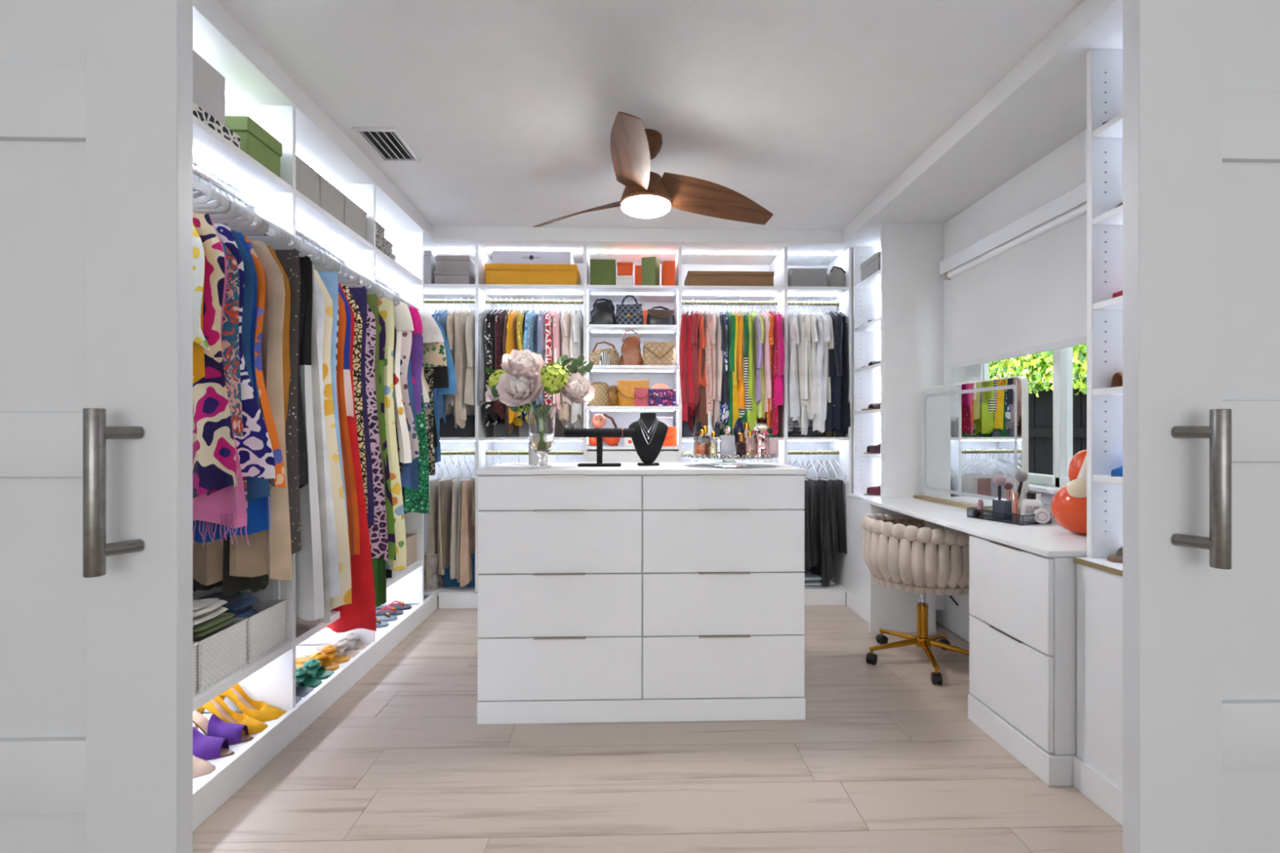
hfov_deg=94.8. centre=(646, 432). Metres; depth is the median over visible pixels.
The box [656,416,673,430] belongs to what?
gift box
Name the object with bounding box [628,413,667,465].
bust
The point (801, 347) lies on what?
blouse
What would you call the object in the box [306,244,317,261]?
clothes hanger
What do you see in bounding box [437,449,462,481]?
clothes hanger
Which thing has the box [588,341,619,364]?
tote
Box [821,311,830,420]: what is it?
blouse
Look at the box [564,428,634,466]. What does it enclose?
jewelry stand
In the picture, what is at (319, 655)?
sandal
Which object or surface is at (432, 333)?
shirt
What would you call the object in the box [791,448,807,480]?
clothes hanger
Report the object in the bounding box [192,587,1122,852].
floor
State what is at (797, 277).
storage box
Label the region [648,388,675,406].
pouch
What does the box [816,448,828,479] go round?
clothes hanger
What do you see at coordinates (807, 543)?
trousers
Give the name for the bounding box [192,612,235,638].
sweater
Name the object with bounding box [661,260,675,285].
gift box
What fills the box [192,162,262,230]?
clothes hanger
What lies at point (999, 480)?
makeup brush
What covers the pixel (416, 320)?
blouse
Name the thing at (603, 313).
bag
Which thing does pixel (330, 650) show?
sandal
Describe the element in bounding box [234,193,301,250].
clothes hanger
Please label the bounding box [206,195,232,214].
clothes hanger
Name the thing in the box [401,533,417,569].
storage basket
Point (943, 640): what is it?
hood
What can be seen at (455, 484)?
trousers
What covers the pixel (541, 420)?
glass vase
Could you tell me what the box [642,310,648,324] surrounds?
gift box
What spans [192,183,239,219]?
clothes hanger
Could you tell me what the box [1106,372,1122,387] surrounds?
heeled mule
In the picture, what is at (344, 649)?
sandal
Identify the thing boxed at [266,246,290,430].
vest
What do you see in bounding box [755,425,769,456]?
perfume bottle
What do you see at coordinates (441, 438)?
shelf
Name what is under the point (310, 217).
shelf
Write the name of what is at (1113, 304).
shelf
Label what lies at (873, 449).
heeled mule
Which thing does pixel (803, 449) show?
clothes hanger
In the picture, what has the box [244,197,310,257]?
clothes hanger
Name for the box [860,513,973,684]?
swivel chair
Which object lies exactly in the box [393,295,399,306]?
clothes hanger
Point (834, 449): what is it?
clothes hanger
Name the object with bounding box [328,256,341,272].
clothes hanger
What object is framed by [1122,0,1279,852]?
door
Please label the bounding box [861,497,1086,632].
vanity desk
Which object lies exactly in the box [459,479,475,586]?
trousers
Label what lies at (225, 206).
clothes hanger
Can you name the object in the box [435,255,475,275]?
storage box
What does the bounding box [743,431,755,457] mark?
perfume bottle
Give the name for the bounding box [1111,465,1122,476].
shoe
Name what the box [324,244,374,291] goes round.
clothes hanger
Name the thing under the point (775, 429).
blouse
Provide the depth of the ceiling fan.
2.58 m
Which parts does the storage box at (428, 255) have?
lid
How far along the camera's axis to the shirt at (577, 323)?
3.88 m
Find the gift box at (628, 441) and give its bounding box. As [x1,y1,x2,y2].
[624,437,634,446]
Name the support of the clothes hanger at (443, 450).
hanging from the bay at (448, 597)
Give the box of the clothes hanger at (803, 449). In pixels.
[800,448,808,480]
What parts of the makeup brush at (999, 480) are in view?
handle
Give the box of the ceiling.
[217,0,1084,230]
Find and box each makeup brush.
[992,474,1006,499]
[1004,482,1013,501]
[1014,471,1027,497]
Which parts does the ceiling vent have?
frame, frame, frame, frame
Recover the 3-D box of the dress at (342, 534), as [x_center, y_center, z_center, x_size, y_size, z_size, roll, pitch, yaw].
[-1.493,0.019,2.385,0.565,1.445,0.097,0,0,0]
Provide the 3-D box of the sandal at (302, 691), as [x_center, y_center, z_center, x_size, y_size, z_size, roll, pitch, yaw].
[-1.468,1.026,2.364,0.245,0.056,0.089,0,0,-4]
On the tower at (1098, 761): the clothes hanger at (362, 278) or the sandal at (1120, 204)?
the sandal at (1120, 204)
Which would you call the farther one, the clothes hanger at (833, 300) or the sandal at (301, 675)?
the clothes hanger at (833, 300)
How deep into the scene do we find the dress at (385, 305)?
2.96 m
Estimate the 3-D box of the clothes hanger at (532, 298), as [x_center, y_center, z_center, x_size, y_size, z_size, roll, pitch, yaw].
[-0.781,-0.818,4.039,0.008,0.206,0.396,0,0,3]
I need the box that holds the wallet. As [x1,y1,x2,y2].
[634,387,648,405]
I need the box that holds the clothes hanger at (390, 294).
[375,284,393,300]
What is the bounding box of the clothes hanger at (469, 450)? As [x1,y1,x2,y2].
[458,449,475,481]
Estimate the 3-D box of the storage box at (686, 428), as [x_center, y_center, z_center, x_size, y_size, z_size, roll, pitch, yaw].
[0.374,-0.085,4.172,0.254,0.239,0.214,0,0,-2]
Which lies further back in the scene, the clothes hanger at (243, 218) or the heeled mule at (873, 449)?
the heeled mule at (873, 449)
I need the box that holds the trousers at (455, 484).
[449,478,462,579]
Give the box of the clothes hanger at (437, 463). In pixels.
[429,462,443,481]
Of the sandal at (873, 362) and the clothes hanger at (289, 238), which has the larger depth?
the sandal at (873, 362)
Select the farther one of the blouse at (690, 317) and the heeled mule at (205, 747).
the blouse at (690, 317)
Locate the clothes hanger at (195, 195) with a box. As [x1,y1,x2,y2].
[192,169,269,235]
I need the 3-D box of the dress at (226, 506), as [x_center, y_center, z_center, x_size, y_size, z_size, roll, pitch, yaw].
[-1.476,-0.175,1.804,0.503,1.055,0.104,0,0,-2]
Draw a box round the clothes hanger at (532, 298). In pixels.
[525,297,535,319]
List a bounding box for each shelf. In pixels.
[192,115,292,192]
[192,640,292,711]
[295,189,373,249]
[295,609,340,645]
[375,247,422,284]
[386,560,422,587]
[423,284,475,299]
[440,437,475,440]
[479,284,583,300]
[479,436,583,440]
[586,284,678,302]
[586,324,678,337]
[586,405,678,411]
[586,444,678,449]
[590,364,678,374]
[681,285,784,301]
[681,436,784,440]
[787,286,848,301]
[787,436,848,439]
[854,269,880,288]
[854,316,880,331]
[854,362,880,373]
[854,408,880,414]
[854,453,880,458]
[1093,112,1122,137]
[1093,204,1122,225]
[1093,295,1122,310]
[1093,386,1122,395]
[1093,475,1122,484]
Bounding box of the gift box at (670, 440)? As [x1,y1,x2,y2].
[662,435,676,446]
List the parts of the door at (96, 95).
rail, rail, rail, panel, pull handle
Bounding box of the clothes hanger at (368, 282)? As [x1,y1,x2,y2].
[315,241,370,288]
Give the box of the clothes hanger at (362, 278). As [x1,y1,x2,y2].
[309,238,366,287]
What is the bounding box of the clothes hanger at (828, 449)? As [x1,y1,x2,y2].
[821,448,836,480]
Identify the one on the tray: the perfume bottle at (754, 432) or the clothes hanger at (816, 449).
the perfume bottle at (754, 432)
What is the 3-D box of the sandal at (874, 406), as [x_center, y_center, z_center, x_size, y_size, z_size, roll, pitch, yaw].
[1.520,-0.167,3.814,0.245,0.056,0.089,0,0,-2]
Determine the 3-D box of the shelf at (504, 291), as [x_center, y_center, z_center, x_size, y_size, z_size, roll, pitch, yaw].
[-0.765,-0.960,4.072,0.684,0.020,0.417,0,0,-2]
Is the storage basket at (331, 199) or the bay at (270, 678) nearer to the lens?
the bay at (270, 678)
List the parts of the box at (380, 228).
lid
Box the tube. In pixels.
[1035,493,1041,500]
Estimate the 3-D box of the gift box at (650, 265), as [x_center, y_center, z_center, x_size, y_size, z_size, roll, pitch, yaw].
[0.026,-1.073,3.995,0.099,0.204,0.109,0,0,16]
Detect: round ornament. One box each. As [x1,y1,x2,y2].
[588,427,604,445]
[591,413,606,428]
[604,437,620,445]
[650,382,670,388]
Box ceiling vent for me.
[351,126,421,162]
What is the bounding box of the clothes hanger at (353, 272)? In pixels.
[301,232,357,282]
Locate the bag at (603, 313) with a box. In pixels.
[589,298,616,324]
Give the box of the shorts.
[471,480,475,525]
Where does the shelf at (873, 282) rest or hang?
attached to the tower at (904, 298)
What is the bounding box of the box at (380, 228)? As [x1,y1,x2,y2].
[375,220,385,237]
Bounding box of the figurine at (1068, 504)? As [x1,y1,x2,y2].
[1050,449,1086,534]
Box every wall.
[493,266,853,586]
[935,128,1086,642]
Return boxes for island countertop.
[475,462,806,475]
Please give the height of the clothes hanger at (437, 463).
0.206 m
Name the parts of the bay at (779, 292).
hanging rod, hanging rod, panel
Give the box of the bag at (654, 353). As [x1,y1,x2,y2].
[642,341,675,365]
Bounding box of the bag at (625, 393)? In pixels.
[617,379,648,405]
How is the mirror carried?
on the vanity desk
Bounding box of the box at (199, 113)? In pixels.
[192,101,239,148]
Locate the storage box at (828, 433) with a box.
[819,430,842,437]
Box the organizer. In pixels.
[967,498,1051,525]
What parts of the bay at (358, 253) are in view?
hanging rod, panel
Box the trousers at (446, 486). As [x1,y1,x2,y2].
[437,478,456,569]
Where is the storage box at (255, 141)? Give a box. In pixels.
[225,115,282,177]
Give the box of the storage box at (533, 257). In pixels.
[492,250,573,264]
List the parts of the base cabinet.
pull, pull, drawer, drawer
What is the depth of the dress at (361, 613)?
2.62 m
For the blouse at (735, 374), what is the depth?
3.89 m
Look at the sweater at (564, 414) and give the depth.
3.88 m
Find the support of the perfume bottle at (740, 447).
on the tray
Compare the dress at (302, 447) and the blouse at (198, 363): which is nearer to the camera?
the blouse at (198, 363)
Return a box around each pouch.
[607,385,617,405]
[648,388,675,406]
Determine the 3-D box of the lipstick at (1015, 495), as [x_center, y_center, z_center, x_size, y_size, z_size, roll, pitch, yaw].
[1.578,0.319,2.520,0.026,0.124,0.026,0,0,-2]
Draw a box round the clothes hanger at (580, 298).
[576,297,582,316]
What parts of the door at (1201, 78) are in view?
pull handle, rail, rail, rail, panel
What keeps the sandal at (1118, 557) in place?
on the tower at (1098, 761)
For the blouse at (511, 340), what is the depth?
3.86 m
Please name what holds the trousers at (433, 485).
hanging from the clothes hanger at (437, 463)
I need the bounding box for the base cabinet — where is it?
[968,535,1076,786]
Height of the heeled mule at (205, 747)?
0.098 m
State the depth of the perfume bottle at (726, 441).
2.49 m
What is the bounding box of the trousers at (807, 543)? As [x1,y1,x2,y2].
[804,480,812,570]
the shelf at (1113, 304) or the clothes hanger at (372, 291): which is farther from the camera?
the clothes hanger at (372, 291)
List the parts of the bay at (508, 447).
hanging rod, hanging rod, panel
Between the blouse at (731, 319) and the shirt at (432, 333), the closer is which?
the shirt at (432, 333)
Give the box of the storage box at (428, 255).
[423,249,436,284]
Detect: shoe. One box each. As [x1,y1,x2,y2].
[192,754,215,777]
[194,695,267,735]
[218,683,285,722]
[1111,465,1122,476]
[1112,290,1122,297]
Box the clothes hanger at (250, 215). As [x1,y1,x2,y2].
[192,186,253,226]
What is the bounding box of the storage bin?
[443,553,475,586]
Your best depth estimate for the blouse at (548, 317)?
3.85 m
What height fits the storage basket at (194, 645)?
0.156 m
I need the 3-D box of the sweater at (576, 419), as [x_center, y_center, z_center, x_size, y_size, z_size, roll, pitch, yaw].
[-0.489,-0.422,4.057,0.124,0.821,0.429,0,0,-2]
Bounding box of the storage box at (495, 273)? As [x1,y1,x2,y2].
[484,263,580,284]
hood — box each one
[866,652,877,660]
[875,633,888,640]
[931,671,942,680]
[938,638,951,644]
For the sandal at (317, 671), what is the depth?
2.52 m
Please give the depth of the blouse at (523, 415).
3.88 m
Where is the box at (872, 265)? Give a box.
[860,251,880,281]
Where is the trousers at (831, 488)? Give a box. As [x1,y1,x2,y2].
[822,477,839,557]
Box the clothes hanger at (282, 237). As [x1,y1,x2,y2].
[210,179,284,243]
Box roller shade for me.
[939,182,1086,369]
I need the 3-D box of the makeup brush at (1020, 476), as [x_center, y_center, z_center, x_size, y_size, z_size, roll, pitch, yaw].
[1.639,0.236,2.572,0.050,0.131,0.048,0,0,-2]
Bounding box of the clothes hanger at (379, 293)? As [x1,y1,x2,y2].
[332,251,382,296]
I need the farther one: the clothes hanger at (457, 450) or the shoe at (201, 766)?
the clothes hanger at (457, 450)
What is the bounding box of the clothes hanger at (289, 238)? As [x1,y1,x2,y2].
[221,184,291,246]
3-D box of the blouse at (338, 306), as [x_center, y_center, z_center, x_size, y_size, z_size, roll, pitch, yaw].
[-1.492,-0.456,2.479,0.380,0.495,0.090,0,0,-2]
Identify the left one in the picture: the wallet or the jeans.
the jeans
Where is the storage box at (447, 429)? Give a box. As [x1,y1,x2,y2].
[439,414,475,437]
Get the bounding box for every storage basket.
[192,618,248,693]
[192,643,198,697]
[232,599,287,663]
[295,154,320,206]
[320,175,345,223]
[343,195,367,239]
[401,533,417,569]
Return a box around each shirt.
[417,310,444,402]
[431,309,439,427]
[435,309,452,422]
[444,310,455,416]
[571,311,583,426]
[756,422,772,429]
[758,429,779,437]
[787,418,813,426]
[824,311,834,437]
[824,311,842,431]
[834,311,850,437]
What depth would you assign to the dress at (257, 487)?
1.93 m
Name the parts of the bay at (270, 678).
hanging rod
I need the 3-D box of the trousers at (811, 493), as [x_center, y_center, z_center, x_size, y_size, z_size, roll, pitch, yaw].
[1.138,0.625,4.097,0.078,0.597,0.331,0,0,8]
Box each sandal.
[295,644,350,663]
[295,651,338,671]
[295,666,321,688]
[295,680,314,697]
[295,696,302,704]
[302,658,334,679]
[304,639,359,657]
[315,632,368,650]
[375,600,411,610]
[375,605,403,615]
[376,611,397,622]
[376,617,388,628]
[862,360,880,367]
[862,402,880,410]
[1102,202,1122,213]
[1107,547,1122,563]
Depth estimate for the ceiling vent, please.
2.68 m
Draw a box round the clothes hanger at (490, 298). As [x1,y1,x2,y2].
[479,297,492,321]
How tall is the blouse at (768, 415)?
0.815 m
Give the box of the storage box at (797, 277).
[787,267,826,286]
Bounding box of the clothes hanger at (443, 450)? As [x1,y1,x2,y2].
[437,449,448,481]
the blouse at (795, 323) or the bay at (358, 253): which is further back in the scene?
the blouse at (795, 323)
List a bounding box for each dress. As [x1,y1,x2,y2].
[192,212,237,497]
[192,217,249,546]
[192,232,270,542]
[213,223,275,478]
[219,239,248,521]
[231,230,270,501]
[241,251,324,620]
[244,235,285,488]
[295,263,329,623]
[297,275,307,488]
[306,255,348,532]
[314,269,351,610]
[314,278,340,598]
[324,282,376,632]
[336,291,359,556]
[341,284,367,512]
[342,275,373,525]
[364,304,388,561]
[366,293,386,518]
[372,558,386,607]
[377,294,406,570]
[378,311,395,559]
[393,324,402,474]
[400,330,419,460]
[423,367,435,475]
[432,318,457,462]
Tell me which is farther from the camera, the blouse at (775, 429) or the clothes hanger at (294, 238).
the blouse at (775, 429)
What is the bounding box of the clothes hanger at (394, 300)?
[379,285,396,302]
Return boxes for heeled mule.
[192,711,253,745]
[192,726,234,760]
[863,442,880,453]
[863,484,880,495]
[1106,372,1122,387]
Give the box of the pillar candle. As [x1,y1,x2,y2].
[528,435,547,465]
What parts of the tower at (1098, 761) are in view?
edge trim, panel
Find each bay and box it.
[192,93,298,831]
[203,151,377,734]
[297,218,437,662]
[423,244,493,608]
[479,244,591,465]
[586,246,681,462]
[681,247,787,465]
[787,247,852,605]
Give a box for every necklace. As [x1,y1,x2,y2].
[637,418,658,444]
[639,418,657,439]
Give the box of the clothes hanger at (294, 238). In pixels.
[226,188,297,249]
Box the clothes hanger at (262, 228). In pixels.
[192,164,266,232]
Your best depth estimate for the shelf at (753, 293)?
4.00 m
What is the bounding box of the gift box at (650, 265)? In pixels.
[641,256,659,285]
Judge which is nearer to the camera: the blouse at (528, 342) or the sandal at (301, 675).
the sandal at (301, 675)
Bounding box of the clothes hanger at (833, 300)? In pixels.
[833,300,847,323]
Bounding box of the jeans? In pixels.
[197,591,257,617]
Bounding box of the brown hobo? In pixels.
[618,330,643,364]
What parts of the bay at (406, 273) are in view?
hanging rod, panel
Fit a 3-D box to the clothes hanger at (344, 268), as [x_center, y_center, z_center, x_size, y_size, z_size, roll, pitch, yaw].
[-1.492,-0.766,2.481,0.438,0.220,0.006,0,0,-2]
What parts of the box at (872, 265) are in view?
lid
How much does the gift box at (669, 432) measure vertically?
0.055 m
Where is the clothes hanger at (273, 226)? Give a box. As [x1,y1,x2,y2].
[203,174,280,240]
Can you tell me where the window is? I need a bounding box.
[943,274,1086,505]
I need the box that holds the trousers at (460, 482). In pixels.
[457,478,469,582]
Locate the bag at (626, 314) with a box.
[615,294,644,324]
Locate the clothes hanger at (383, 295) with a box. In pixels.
[336,253,385,298]
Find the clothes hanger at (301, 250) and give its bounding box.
[298,231,358,283]
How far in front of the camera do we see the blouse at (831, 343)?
3.92 m
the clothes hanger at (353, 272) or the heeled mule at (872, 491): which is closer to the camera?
the clothes hanger at (353, 272)
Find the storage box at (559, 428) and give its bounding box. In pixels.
[554,418,582,437]
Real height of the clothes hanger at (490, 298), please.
0.206 m
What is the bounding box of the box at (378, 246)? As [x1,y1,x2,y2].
[375,241,395,261]
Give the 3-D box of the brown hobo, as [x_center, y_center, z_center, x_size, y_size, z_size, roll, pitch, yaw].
[-0.107,-0.570,4.000,0.168,0.256,0.128,0,0,-2]
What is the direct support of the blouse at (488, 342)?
hanging from the clothes hanger
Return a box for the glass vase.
[526,406,556,466]
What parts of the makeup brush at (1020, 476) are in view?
handle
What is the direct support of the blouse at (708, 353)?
hanging from the clothes hanger
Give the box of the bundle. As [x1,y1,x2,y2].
[423,551,440,591]
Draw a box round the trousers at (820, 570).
[808,477,830,586]
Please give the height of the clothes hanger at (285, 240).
0.220 m
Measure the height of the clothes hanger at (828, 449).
0.206 m
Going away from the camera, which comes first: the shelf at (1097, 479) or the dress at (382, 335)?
the shelf at (1097, 479)
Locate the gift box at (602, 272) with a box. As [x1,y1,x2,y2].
[590,259,616,284]
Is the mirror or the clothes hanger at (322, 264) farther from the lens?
the mirror
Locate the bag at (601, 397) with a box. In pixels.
[587,382,609,405]
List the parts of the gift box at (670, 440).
lid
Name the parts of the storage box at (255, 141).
lid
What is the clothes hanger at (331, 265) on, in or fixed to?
hanging from the bay at (358, 253)
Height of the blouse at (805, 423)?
0.867 m
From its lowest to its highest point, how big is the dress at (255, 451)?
0.875 m
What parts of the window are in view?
casing, pane, sill, frame rail, pane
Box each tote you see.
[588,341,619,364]
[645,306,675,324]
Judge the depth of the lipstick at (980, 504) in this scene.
2.65 m
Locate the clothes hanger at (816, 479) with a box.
[803,448,817,480]
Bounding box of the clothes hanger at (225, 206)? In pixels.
[192,191,229,213]
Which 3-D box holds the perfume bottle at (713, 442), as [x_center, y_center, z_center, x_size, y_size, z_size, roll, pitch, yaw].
[0.287,0.051,2.519,0.032,0.105,0.026,0,0,-2]
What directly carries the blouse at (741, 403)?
hanging from the clothes hanger
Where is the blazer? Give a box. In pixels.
[432,322,448,448]
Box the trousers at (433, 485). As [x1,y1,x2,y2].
[426,478,443,590]
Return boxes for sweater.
[192,598,227,626]
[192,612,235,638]
[422,318,447,392]
[457,309,475,420]
[559,311,571,427]
[565,311,583,428]
[787,426,824,437]
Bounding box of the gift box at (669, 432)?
[666,426,676,435]
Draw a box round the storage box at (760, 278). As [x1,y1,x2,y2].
[684,271,773,286]
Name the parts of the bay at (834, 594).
panel, hanging rod, hanging rod, panel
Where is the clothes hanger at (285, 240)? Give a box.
[217,181,288,244]
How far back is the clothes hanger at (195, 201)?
1.69 m
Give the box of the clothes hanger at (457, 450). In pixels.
[451,449,462,481]
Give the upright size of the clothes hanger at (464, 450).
0.206 m
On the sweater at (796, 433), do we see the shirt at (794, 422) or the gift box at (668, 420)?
the shirt at (794, 422)
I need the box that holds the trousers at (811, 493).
[804,477,817,567]
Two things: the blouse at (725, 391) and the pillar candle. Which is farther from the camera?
the blouse at (725, 391)
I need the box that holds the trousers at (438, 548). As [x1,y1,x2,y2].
[435,478,448,574]
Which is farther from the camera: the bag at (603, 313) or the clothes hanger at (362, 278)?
the bag at (603, 313)
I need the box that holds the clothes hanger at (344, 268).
[295,225,346,276]
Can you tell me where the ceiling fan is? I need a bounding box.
[533,111,773,226]
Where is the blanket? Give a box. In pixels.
[803,570,835,586]
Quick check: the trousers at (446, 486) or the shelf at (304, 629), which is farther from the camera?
the trousers at (446, 486)
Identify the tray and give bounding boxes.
[680,451,777,466]
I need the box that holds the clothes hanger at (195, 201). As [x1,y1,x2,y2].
[192,177,212,204]
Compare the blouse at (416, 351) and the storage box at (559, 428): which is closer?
the blouse at (416, 351)
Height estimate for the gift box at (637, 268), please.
0.161 m
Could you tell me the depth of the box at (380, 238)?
3.10 m
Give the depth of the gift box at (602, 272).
3.92 m
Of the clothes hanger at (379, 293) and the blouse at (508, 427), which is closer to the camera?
the clothes hanger at (379, 293)
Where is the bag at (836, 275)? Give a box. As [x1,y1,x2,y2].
[826,266,845,286]
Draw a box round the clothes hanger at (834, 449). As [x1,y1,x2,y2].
[824,448,846,479]
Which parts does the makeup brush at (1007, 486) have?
handle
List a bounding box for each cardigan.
[452,309,465,428]
[464,309,475,414]
[476,309,490,406]
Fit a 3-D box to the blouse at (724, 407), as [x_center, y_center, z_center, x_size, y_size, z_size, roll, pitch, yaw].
[0.498,-0.420,4.092,0.083,0.825,0.419,0,0,-8]
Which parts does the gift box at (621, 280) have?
lid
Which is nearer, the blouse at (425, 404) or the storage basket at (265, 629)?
the storage basket at (265, 629)
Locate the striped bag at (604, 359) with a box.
[599,351,610,364]
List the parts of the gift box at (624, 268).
lid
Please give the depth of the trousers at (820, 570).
4.00 m
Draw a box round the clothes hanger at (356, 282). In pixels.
[306,235,360,284]
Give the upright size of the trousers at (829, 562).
0.675 m
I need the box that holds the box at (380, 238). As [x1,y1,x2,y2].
[375,231,392,253]
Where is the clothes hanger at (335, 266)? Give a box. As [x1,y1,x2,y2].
[316,252,337,271]
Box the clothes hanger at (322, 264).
[314,253,328,266]
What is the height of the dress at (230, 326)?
0.986 m
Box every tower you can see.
[846,222,943,622]
[1073,48,1122,825]
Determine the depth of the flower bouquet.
2.41 m
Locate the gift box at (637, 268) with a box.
[635,265,641,285]
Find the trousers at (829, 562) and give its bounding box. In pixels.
[817,477,833,581]
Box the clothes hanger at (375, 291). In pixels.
[326,248,378,294]
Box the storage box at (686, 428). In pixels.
[681,416,719,436]
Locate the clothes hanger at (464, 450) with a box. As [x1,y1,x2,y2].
[457,449,471,481]
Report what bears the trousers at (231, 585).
hanging from the clothes hanger at (289, 238)
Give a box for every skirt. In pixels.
[400,356,418,489]
[401,381,429,514]
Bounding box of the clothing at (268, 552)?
[192,235,292,586]
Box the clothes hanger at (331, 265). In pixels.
[300,245,333,270]
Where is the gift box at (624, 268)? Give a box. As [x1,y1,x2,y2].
[617,262,633,275]
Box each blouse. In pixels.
[192,222,204,383]
[192,225,210,351]
[336,306,338,367]
[337,284,353,417]
[393,301,413,463]
[408,306,422,383]
[409,333,422,413]
[422,343,427,409]
[484,310,501,426]
[489,310,504,424]
[493,309,506,419]
[502,309,519,437]
[506,310,522,426]
[515,310,528,426]
[517,310,527,420]
[522,310,537,413]
[533,312,541,406]
[535,310,546,404]
[537,310,550,406]
[542,310,555,406]
[551,310,561,418]
[555,311,571,412]
[679,311,692,432]
[685,311,695,416]
[691,311,699,405]
[693,311,708,433]
[695,311,706,386]
[702,311,713,426]
[707,311,717,399]
[711,311,723,429]
[715,311,728,431]
[719,311,736,436]
[720,313,728,403]
[732,312,739,428]
[733,311,746,409]
[737,311,751,417]
[740,311,749,422]
[746,311,756,434]
[748,311,764,418]
[755,311,763,404]
[756,311,772,420]
[757,311,774,427]
[762,311,778,435]
[773,311,785,405]
[787,311,799,422]
[787,311,801,431]
[793,311,808,410]
[800,311,808,435]
[803,311,813,420]
[805,311,818,419]
[808,311,824,433]
[818,311,834,402]
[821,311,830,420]
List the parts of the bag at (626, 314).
handle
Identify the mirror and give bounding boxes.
[913,376,1028,508]
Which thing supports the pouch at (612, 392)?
on the bay at (669, 297)
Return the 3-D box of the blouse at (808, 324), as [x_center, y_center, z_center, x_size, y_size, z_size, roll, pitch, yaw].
[1.094,-0.442,4.093,0.088,0.776,0.471,0,0,6]
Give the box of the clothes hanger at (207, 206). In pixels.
[192,177,222,208]
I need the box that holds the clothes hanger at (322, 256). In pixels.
[297,238,324,264]
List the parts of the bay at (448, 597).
hanging rod, panel, hanging rod, panel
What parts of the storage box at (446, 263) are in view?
lid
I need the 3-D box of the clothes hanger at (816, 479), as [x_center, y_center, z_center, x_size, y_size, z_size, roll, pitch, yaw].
[1.139,0.222,4.097,0.007,0.206,0.396,0,0,2]
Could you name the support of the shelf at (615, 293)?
attached to the bay at (669, 297)
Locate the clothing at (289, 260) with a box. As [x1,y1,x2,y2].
[248,234,301,554]
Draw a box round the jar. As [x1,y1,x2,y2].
[1033,508,1050,523]
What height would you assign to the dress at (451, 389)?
0.954 m
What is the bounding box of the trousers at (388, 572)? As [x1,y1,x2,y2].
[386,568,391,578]
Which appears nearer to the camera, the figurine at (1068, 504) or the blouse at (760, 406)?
the figurine at (1068, 504)
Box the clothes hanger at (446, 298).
[437,297,448,320]
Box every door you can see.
[0,0,192,852]
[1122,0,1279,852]
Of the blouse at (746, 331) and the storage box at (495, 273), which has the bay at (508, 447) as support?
the storage box at (495, 273)
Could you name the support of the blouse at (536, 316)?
hanging from the clothes hanger
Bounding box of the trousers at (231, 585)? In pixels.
[192,536,268,595]
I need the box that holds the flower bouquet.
[484,348,595,413]
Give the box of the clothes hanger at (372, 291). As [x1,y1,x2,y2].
[321,244,376,293]
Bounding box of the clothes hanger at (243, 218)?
[192,185,247,223]
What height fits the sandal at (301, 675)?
0.076 m
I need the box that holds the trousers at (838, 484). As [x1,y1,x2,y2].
[829,477,847,554]
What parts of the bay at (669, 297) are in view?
bag handle, drawer, panel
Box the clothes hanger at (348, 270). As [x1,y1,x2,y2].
[295,228,351,279]
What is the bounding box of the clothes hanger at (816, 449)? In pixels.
[804,448,829,480]
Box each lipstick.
[977,499,983,510]
[1011,492,1018,514]
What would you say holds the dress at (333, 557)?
in the bay at (358, 253)
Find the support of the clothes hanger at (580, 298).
hanging from the bay at (508, 447)
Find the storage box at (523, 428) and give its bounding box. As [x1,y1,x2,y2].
[494,419,528,437]
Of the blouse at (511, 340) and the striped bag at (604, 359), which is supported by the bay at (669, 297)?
the striped bag at (604, 359)
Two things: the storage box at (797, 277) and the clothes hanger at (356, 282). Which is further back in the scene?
the storage box at (797, 277)
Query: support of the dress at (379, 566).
hanging from the clothes hanger at (375, 291)
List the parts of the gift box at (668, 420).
lid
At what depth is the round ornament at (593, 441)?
3.96 m
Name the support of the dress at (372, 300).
hanging from the clothes hanger at (379, 293)
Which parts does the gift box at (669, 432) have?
lid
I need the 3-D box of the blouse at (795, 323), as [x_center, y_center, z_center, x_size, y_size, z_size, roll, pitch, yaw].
[1.004,-0.408,4.096,0.120,0.851,0.507,0,0,8]
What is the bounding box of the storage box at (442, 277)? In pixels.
[434,270,475,284]
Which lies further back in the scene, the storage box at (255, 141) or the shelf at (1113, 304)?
the storage box at (255, 141)
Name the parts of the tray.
plate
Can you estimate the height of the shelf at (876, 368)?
0.020 m
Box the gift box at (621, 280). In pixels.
[617,275,633,284]
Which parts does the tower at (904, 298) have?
panel, panel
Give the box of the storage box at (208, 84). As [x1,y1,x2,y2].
[192,49,225,125]
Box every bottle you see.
[693,422,702,453]
[694,429,710,456]
[702,426,711,439]
[706,411,714,439]
[710,431,717,456]
[720,425,734,456]
[733,417,745,446]
[735,433,746,457]
[742,422,749,438]
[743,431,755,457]
[751,430,757,439]
[753,423,759,434]
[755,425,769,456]
[768,438,778,456]
[1018,492,1043,515]
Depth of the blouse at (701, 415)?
3.91 m
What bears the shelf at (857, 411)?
attached to the tower at (904, 298)

